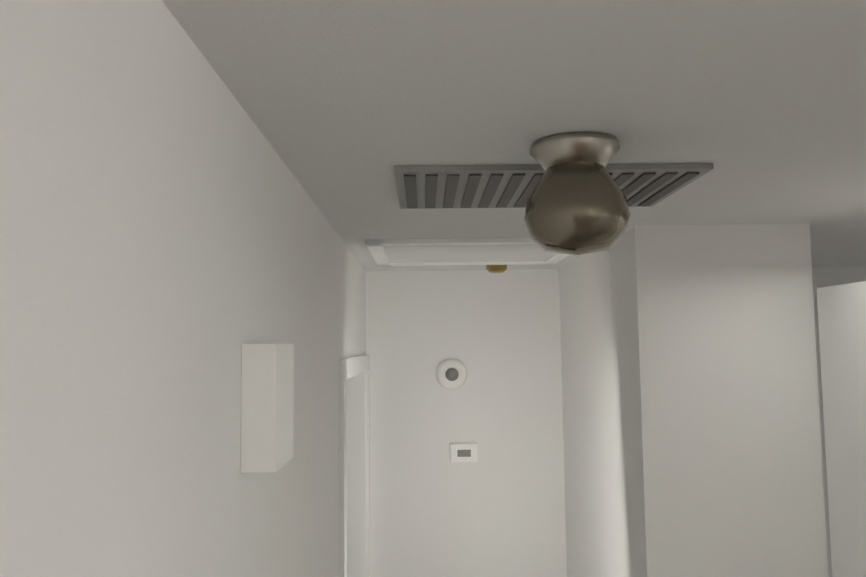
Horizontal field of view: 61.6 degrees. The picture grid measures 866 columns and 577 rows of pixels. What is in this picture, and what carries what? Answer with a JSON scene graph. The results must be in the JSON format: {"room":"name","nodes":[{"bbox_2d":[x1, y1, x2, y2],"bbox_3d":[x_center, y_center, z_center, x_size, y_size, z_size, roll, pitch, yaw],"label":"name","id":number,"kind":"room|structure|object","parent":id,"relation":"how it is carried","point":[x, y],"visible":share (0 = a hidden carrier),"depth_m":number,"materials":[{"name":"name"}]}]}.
{"room":"home hallway","nodes":[
{"label":"home hallway","id":0,"kind":"room"},
{"bbox_2d":[0,0,365,576],"bbox_3d":[-0.344,1.012,1.478,0.150,2.473,3.780,-1,-5,-1],"label":"wall","id":1,"kind":"structure","parent":0,"point":[171,241],"depth_m":0.69,"materials":[{"name":"paint"}]},
{"bbox_2d":[241,344,293,472],"bbox_3d":[-0.247,0.174,1.096,0.049,0.180,0.140,-1,-5,-1],"label":"door chime","id":2,"kind":"object","parent":1,"relation":"attached to","point":[267,398],"visible":1,"depth_m":1.03,"materials":[{"name":"white plastic"}]},
{"bbox_2d":[339,355,369,576],"bbox_3d":[-0.321,1.300,2.675,0.104,2.090,1.060,-1,-5,-1],"label":"door frame","id":3,"kind":"structure","parent":1,"relation":"attached to","point":[354,494],"depth_m":3.17,"materials":[{"name":"white wood"}]},
{"bbox_2d":[162,0,865,270],"bbox_3d":[0.969,-0.260,1.906,2.816,0.100,3.168,-1,-5,-1],"label":"ceiling","id":4,"kind":"structure","parent":0,"point":[349,105],"depth_m":1.03,"materials":[{"name":"paint"}]},
{"bbox_2d":[365,238,568,265],"bbox_3d":[0.142,-0.130,2.676,0.730,0.014,0.650,-1,-5,-1],"label":"attic hatch","id":5,"kind":"object","parent":4,"relation":"attached to","point":[458,251],"visible":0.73,"depth_m":2.64,"materials":[{"name":"white"}]},
{"bbox_2d":[486,265,506,272],"bbox_3d":[0.272,-0.085,3.101,0.090,0.038,0.090,-1,-5,-1],"label":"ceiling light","id":6,"kind":"object","parent":4,"relation":"attached to","point":[496,268],"visible":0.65,"depth_m":3.07,"materials":[{"name":"gold metal"}]},
{"bbox_2d":[394,163,713,208],"bbox_3d":[0.232,-0.217,1.596,0.620,0.015,0.380,-1,-5,-1],"label":"ceiling vent","id":7,"kind":"object","parent":4,"relation":"in","point":[486,186],"visible":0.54,"depth_m":1.50,"materials":[{"name":"grey metal"}]},
{"bbox_2d":[524,132,629,254],"bbox_3d":[0.247,-0.154,1.260,0.180,0.195,0.180,-1,-5,-1],"label":"ceiling light fixture","id":8,"kind":"object","parent":4,"relation":"attached to","point":[577,203],"visible":1,"depth_m":1.20,"materials":[{"name":"brown glass"}]},
{"bbox_2d":[366,266,865,576],"bbox_3d":[0.969,1.145,3.312,2.526,2.473,0.140,-1,-5,-1],"label":"wall","id":9,"kind":"structure","parent":0,"point":[497,509],"depth_m":3.27,"materials":[{"name":"paint"}]},
{"bbox_2d":[436,359,466,389],"bbox_3d":[0.085,0.385,3.267,0.140,0.140,0.045,-1,-5,-1],"label":"smoke detector","id":10,"kind":"object","parent":9,"relation":"attached to","point":[451,374],"visible":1,"depth_m":3.26,"materials":[{"name":"white plastic"}]},
{"bbox_2d":[450,443,477,462],"bbox_3d":[0.139,0.734,3.247,0.120,0.080,0.030,-1,-5,-1],"label":"thermostat","id":11,"kind":"object","parent":9,"relation":"attached to","point":[463,452],"visible":0.89,"depth_m":3.23,"materials":[{"name":"white plastic"}]},
{"bbox_2d":[817,281,865,576],"bbox_3d":[1.123,1.097,1.616,0.116,2.268,0.828,-1,-5,-1],"label":"entry door","id":12,"kind":"structure","parent":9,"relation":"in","point":[842,321],"depth_m":1.98,"materials":[{"name":"white wood"}]},
{"bbox_2d":[559,224,828,576],"bbox_3d":[0.860,1.092,2.642,0.518,2.473,1.200,-1,-5,-1],"label":"wall","id":13,"kind":"structure","parent":0,"point":[691,424],"depth_m":2.12,"materials":[{"name":"paint"}]}
]}

